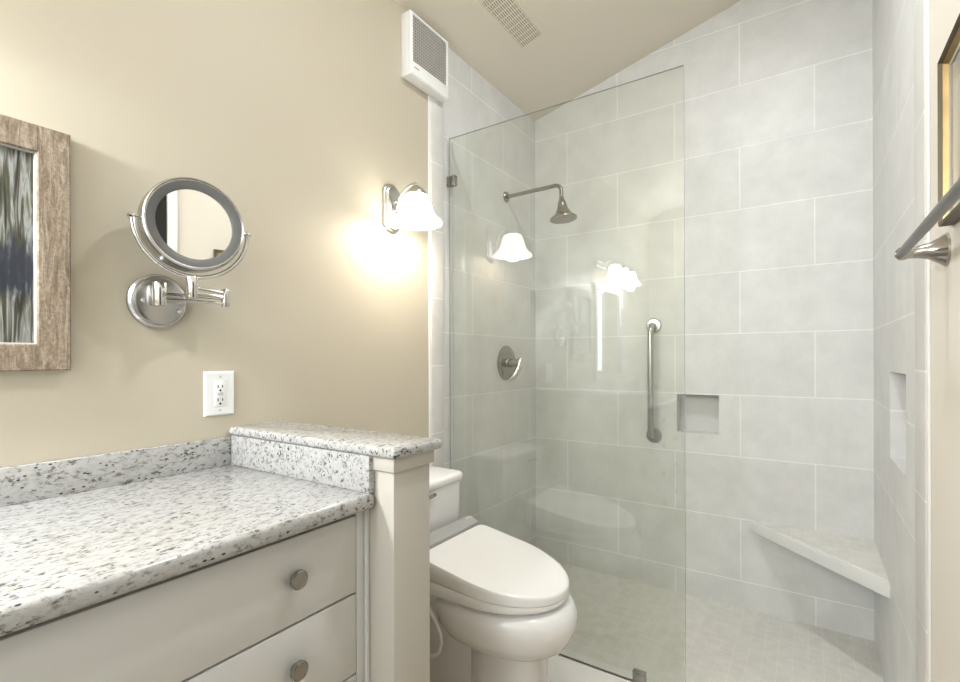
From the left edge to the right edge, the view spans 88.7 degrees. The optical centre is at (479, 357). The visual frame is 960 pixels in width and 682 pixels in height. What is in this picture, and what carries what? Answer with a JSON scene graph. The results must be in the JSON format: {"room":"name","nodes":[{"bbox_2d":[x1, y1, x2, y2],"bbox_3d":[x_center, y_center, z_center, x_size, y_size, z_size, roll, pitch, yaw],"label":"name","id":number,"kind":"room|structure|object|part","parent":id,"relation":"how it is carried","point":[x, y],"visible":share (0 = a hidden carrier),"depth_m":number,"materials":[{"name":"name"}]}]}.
{"room":"bathroom","nodes":[
{"label":"bathroom","id":0,"kind":"room"},
{"bbox_2d":[0,0,535,546],"bbox_3d":[-0.929,-0.113,1.251,0.120,2.700,4.400,0,0,34],"label":"wall","id":1,"kind":"structure","parent":0,"point":[300,112],"depth_m":1.59,"materials":[{"name":"beige paint"}]},
{"bbox_2d":[0,114,70,371],"bbox_3d":[-1.045,-0.237,0.946,0.028,0.531,0.404,0,0,34],"label":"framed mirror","id":2,"kind":"object","parent":1,"relation":"attached to","point":[35,196],"visible":1,"depth_m":1.06,"materials":[{"name":"brown wood"}]},
{"bbox_2d":[0,437,230,506],"bbox_3d":[-1.291,0.269,0.583,0.020,0.079,2.025,0,0,34],"label":"backsplash","id":3,"kind":"structure","parent":1,"relation":"attached to","point":[29,482],"depth_m":1.17,"materials":[{"name":"stone"}]},
{"bbox_2d":[126,177,250,328],"bbox_3d":[-0.753,-0.262,1.255,0.168,0.370,0.275,0,0,34],"label":"makeup mirror","id":4,"kind":"object","parent":1,"relation":"attached to","point":[189,224],"visible":1,"depth_m":1.23,"materials":[{"name":"grey metal"}]},
{"bbox_3d":[-0.829,-0.146,1.268,0.028,0.140,0.140,0,0,34],"label":"wall plate","id":5,"kind":"part","parent":4,"relation":"part of","materials":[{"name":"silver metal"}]},
{"bbox_3d":[-0.812,-0.160,1.238,0.048,0.058,0.033,0,0,34],"label":"hinge post","id":6,"kind":"part","parent":4,"relation":"part of","materials":[{"name":"silver metal"}]},
{"bbox_3d":[-0.751,-0.156,1.287,0.154,0.024,0.008,0,0,-44],"label":"arm","id":7,"kind":"part","parent":4,"relation":"part of","materials":[{"name":"silver metal"}]},
{"bbox_3d":[-0.707,-0.171,1.284,0.008,0.020,0.115,0,0,12],"label":"arm","id":8,"kind":"part","parent":4,"relation":"part of","materials":[{"name":"silver metal"}]},
{"bbox_2d":[203,371,233,416],"bbox_3d":[-0.746,0.101,1.407,0.010,0.126,0.086,0,0,34],"label":"wall outlet","id":9,"kind":"object","parent":1,"relation":"attached to","point":[218,395],"visible":1,"depth_m":1.40,"materials":[{"name":"white plastic"}]},
{"bbox_2d":[214,380,225,405],"bbox_3d":[-0.747,0.101,1.407,0.009,0.073,0.033,0,0,34],"label":"receptacle","id":10,"kind":"object","parent":9,"relation":"attached to","point":[219,386],"depth_m":1.40,"materials":[{"name":"white plastic"}]},
{"bbox_2d":[382,182,441,234],"bbox_3d":[-0.264,-0.603,1.926,0.237,0.202,0.201,0,0,34],"label":"wall sconce","id":11,"kind":"object","parent":1,"relation":"attached to","point":[415,212],"visible":1,"depth_m":1.95,"materials":[{"name":"white glass"}]},
{"bbox_3d":[-0.296,-0.630,1.948,0.127,0.113,0.032,0,0,34],"label":"arm","id":12,"kind":"part","parent":11,"relation":"part of","materials":[{"name":"silver metal"}]},
{"bbox_3d":[-0.248,-0.583,1.916,0.201,0.118,0.201,0,0,34],"label":"lamp shade","id":13,"kind":"part","parent":11,"relation":"part of","materials":[{"name":"white glass"}]},
{"bbox_2d":[401,9,447,101],"bbox_3d":[-0.235,-1.302,2.135,0.057,0.263,0.255,0,0,34],"label":"wall fan","id":14,"kind":"object","parent":1,"relation":"attached to","point":[424,53],"visible":1,"depth_m":2.09,"materials":[{"name":"white plastic"}]},
{"bbox_2d":[413,16,445,84],"bbox_3d":[-0.219,-1.323,2.124,0.008,0.193,0.229,0,0,34],"label":"grille","id":15,"kind":"object","parent":14,"relation":"attached to","point":[429,48],"depth_m":2.12,"materials":[{"name":"grey"}]},
{"bbox_3d":[-0.217,-1.205,2.123,0.012,0.043,0.229,0,0,34],"label":"panel","id":16,"kind":"part","parent":14,"relation":"part of","materials":[{"name":"white plastic"}]},
{"bbox_2d":[428,95,430,465],"bbox_3d":[-0.224,-0.114,2.191,0.006,2.698,0.012,0,0,34],"label":"trim","id":17,"kind":"structure","parent":1,"relation":"attached to","point":[429,185],"depth_m":2.19,"materials":[{"name":"white paint"}]},
{"bbox_2d":[430,96,443,467],"bbox_3d":[-0.195,-0.114,2.233,0.009,2.698,0.091,0,0,34],"label":"trim","id":18,"kind":"structure","parent":1,"relation":"attached to","point":[436,107],"depth_m":2.23,"materials":[{"name":"paint"}]},
{"bbox_2d":[497,346,523,380],"bbox_3d":[0.193,0.030,2.719,0.112,0.197,0.192,0,0,34],"label":"shower valve","id":19,"kind":"object","parent":1,"relation":"attached to","point":[509,368],"visible":1,"depth_m":2.70,"materials":[{"name":"silver metal"}]},
{"bbox_3d":[0.186,0.028,2.724,0.072,0.064,0.064,0,0,34],"label":"stem","id":20,"kind":"part","parent":19,"relation":"part of","materials":[{"name":"silver metal"}]},
{"bbox_3d":[0.199,0.062,2.695,0.087,0.132,0.036,0,0,-7],"label":"lever","id":21,"kind":"part","parent":19,"relation":"part of","materials":[{"name":"silver metal"}]},
{"bbox_2d":[503,183,576,223],"bbox_3d":[0.320,-0.823,2.636,0.419,0.220,0.141,0,0,34],"label":"shower head","id":22,"kind":"object","parent":1,"relation":"attached to","point":[563,215],"visible":1,"depth_m":2.56,"materials":[{"name":"silver metal"}]},
{"bbox_3d":[0.292,-0.879,2.655,0.343,0.076,0.021,0,0,34],"label":"arm","id":23,"kind":"part","parent":22,"relation":"part of","materials":[{"name":"silver metal"}]},
{"bbox_2d":[370,463,429,681],"bbox_3d":[-0.422,0.729,1.320,0.642,1.013,0.125,0,0,34],"label":"wall partition","id":24,"kind":"structure","parent":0,"point":[399,514],"depth_m":1.12,"materials":[{"name":"beige paint"}]},
{"bbox_2d":[231,435,374,492],"bbox_3d":[-0.479,0.265,1.270,0.565,0.084,0.020,0,0,34],"label":"backsplash","id":25,"kind":"structure","parent":24,"relation":"attached to","point":[352,471],"depth_m":1.23,"materials":[{"name":"stone"}]},
{"bbox_2d":[229,421,441,458],"bbox_3d":[-0.413,0.210,1.316,0.664,0.024,0.176,0,0,34],"label":"granite ledge","id":26,"kind":"object","parent":24,"relation":"on","point":[370,443],"visible":1,"depth_m":1.22,"materials":[{"name":"white stone"}]},
{"bbox_2d":[373,450,433,472],"bbox_3d":[-0.188,0.238,1.162,0.090,0.032,0.141,0,0,34],"label":"trim","id":27,"kind":"structure","parent":24,"relation":"attached to","point":[404,463],"depth_m":1.11,"materials":[{"name":"beige paint"}]},
{"bbox_2d":[394,0,740,120],"bbox_3d":[-0.195,-1.725,0.769,1.923,0.590,4.620,0,0,34],"label":"ceiling","id":28,"kind":"structure","parent":0,"point":[587,43],"depth_m":2.44,"materials":[{"name":"beige paint"}]},
{"bbox_2d":[473,0,548,52],"bbox_3d":[0.151,-1.540,2.231,0.156,0.043,0.415,0,0,34],"label":"ceiling vent","id":29,"kind":"object","parent":28,"relation":"in","point":[513,19],"visible":1,"depth_m":2.24,"materials":[{"name":"beige paint"}]},
{"bbox_2d":[535,0,873,640],"bbox_3d":[1.060,-0.344,2.639,1.883,3.150,0.120,0,0,34],"label":"wall","id":30,"kind":"structure","parent":0,"point":[768,417],"depth_m":2.47,"materials":[{"name":"grey tile"}]},
{"bbox_2d":[646,318,661,442],"bbox_3d":[0.915,0.121,2.613,0.080,0.670,0.085,0,0,34],"label":"grab bar","id":31,"kind":"object","parent":30,"relation":"attached to","point":[654,435],"visible":1,"depth_m":2.58,"materials":[{"name":"silver metal"}]},
{"bbox_2d":[749,521,889,598],"bbox_3d":[1.373,0.816,2.056,0.478,0.052,0.505,0,0,34],"label":"bench","id":32,"kind":"object","parent":30,"relation":"attached to","point":[857,559],"visible":1,"depth_m":2.03,"materials":[{"name":"stone"}]},
{"bbox_2d":[558,562,883,681],"bbox_3d":[0.806,1.292,2.253,1.883,0.120,1.050,0,0,34],"label":"floor","id":33,"kind":"structure","parent":0,"point":[626,624],"depth_m":2.14,"materials":[{"name":"tile"}]},
{"bbox_2d":[873,0,959,681],"bbox_3d":[0.536,-0.327,0.271,0.120,3.119,4.400,0,0,34],"label":"wall","id":34,"kind":"structure","parent":0,"point":[893,20],"depth_m":1.43,"materials":[{"name":"grey tile"}]},
{"bbox_2d":[914,0,927,681],"bbox_3d":[1.081,-0.326,1.202,0.009,3.115,0.135,0,0,34],"label":"trim","id":35,"kind":"structure","parent":34,"relation":"attached to","point":[919,5],"depth_m":1.19,"materials":[{"name":"tile"}]},
{"bbox_2d":[894,177,959,266],"bbox_3d":[0.759,-0.220,0.786,0.082,0.068,0.633,0,0,34],"label":"towel bar","id":36,"kind":"object","parent":34,"relation":"attached to","point":[938,250],"visible":1,"depth_m":0.97,"materials":[{"name":"silver metal"}]},
{"bbox_3d":[0.916,-0.221,1.021,0.082,0.068,0.068,0,0,34],"label":"post","id":37,"kind":"part","parent":36,"relation":"part of","materials":[{"name":"silver metal"}]},
{"bbox_2d":[926,0,931,681],"bbox_3d":[1.042,-0.326,1.140,0.006,3.115,0.012,0,0,34],"label":"trim","id":38,"kind":"structure","parent":34,"relation":"attached to","point":[928,262],"depth_m":1.14,"materials":[{"name":"white paint"}]},
{"bbox_2d":[937,13,959,226],"bbox_3d":[0.790,-0.421,0.780,0.023,0.325,0.440,0,0,34],"label":"framed picture","id":39,"kind":"object","parent":34,"relation":"attached to","point":[948,65],"visible":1,"depth_m":0.95,"materials":[{"name":"gold metal"}]},
{"bbox_3d":[0.793,-0.421,0.778,0.016,0.311,0.426,0,0,34],"label":"frame","id":40,"kind":"part","parent":39,"relation":"part of","materials":[{"name":"gold metal"}]},
{"bbox_3d":[-0.479,1.296,0.333,1.883,0.120,3.570,0,0,34],"label":"floor","id":41,"kind":"structure","parent":0,"visible":0},
{"bbox_2d":[0,509,369,681],"bbox_3d":[-1.045,0.791,0.443,0.582,0.893,2.025,0,0,34],"label":"vanity cabinet","id":42,"kind":"object","parent":41,"relation":"on","point":[295,608],"visible":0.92,"depth_m":0.88,"materials":[{"name":"white paint"}]},
{"bbox_2d":[0,464,373,636],"bbox_3d":[-1.047,0.326,0.431,0.593,0.035,2.044,0,0,34],"label":"countertop","id":43,"kind":"structure","parent":42,"relation":"on","point":[64,554],"depth_m":0.89,"materials":[{"name":"stone"}]},
{"bbox_3d":[-0.507,0.620,0.779,0.016,0.176,0.798,0,0,34],"label":"drawer","id":44,"kind":"part","parent":42,"relation":"part of","materials":[{"name":"white paint"}]},
{"bbox_3d":[-0.360,0.435,0.966,0.022,0.039,0.039,0,0,34],"label":"knob","id":45,"kind":"part","parent":42,"relation":"part of","materials":[{"name":"silver metal"}]},
{"bbox_3d":[-0.359,0.614,0.966,0.022,0.039,0.039,0,0,34],"label":"knob","id":46,"kind":"part","parent":42,"relation":"part of","materials":[{"name":"silver metal"}]},
{"bbox_3d":[-0.507,0.814,0.779,0.016,0.200,0.798,0,0,34],"label":"drawer","id":47,"kind":"part","parent":42,"relation":"part of","materials":[{"name":"white paint"}]},
{"bbox_3d":[-0.826,0.745,0.297,0.028,0.803,2.025,0,0,34],"label":"frame","id":48,"kind":"part","parent":42,"relation":"part of","materials":[{"name":"white paint"}]},
{"bbox_2d":[429,466,577,681],"bbox_3d":[-0.030,0.853,1.773,0.789,0.763,0.444,0,0,34],"label":"toilet","id":49,"kind":"object","parent":41,"relation":"on","point":[501,606],"visible":0.74,"depth_m":1.60,"materials":[{"name":"white ceramic"}]},
{"bbox_3d":[-0.206,0.530,1.821,0.023,0.033,0.122,0,0,41],"label":"flush lever","id":50,"kind":"part","parent":49,"relation":"part of","materials":[{"name":"silver metal"}]},
{"bbox_3d":[-0.262,0.658,1.928,0.192,0.303,0.424,0,0,34],"label":"tank","id":51,"kind":"part","parent":49,"relation":"part of","materials":[{"name":"white ceramic"}]},
{"bbox_3d":[-0.264,0.489,1.929,0.212,0.035,0.444,0,0,34],"label":"tank lid","id":52,"kind":"part","parent":49,"relation":"part of","materials":[{"name":"white ceramic"}]},
{"bbox_3d":[0.083,0.762,1.697,0.453,0.051,0.392,0,0,34],"label":"bidet seat","id":53,"kind":"part","parent":49,"relation":"part of","materials":[{"name":"white plastic"}]},
{"bbox_3d":[0.084,0.718,1.697,0.454,0.099,0.394,0,0,34],"label":"lid","id":54,"kind":"part","parent":49,"relation":"part of","materials":[{"name":"white plastic"}]},
{"bbox_2d":[548,648,658,681],"bbox_3d":[0.505,1.220,1.804,1.643,0.026,0.230,0,0,34],"label":"shower curb","id":55,"kind":"object","parent":41,"relation":"on","point":[560,669],"visible":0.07,"depth_m":1.89,"materials":[{"name":"stone"}]},
{"bbox_2d":[447,65,685,681],"bbox_3d":[0.286,0.089,2.018,1.046,2.236,0.024,0,0,34],"label":"screen","id":56,"kind":"object","parent":55,"relation":"on","point":[638,675],"visible":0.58,"depth_m":1.92,"materials":[{"name":"clear glass"}]}
]}

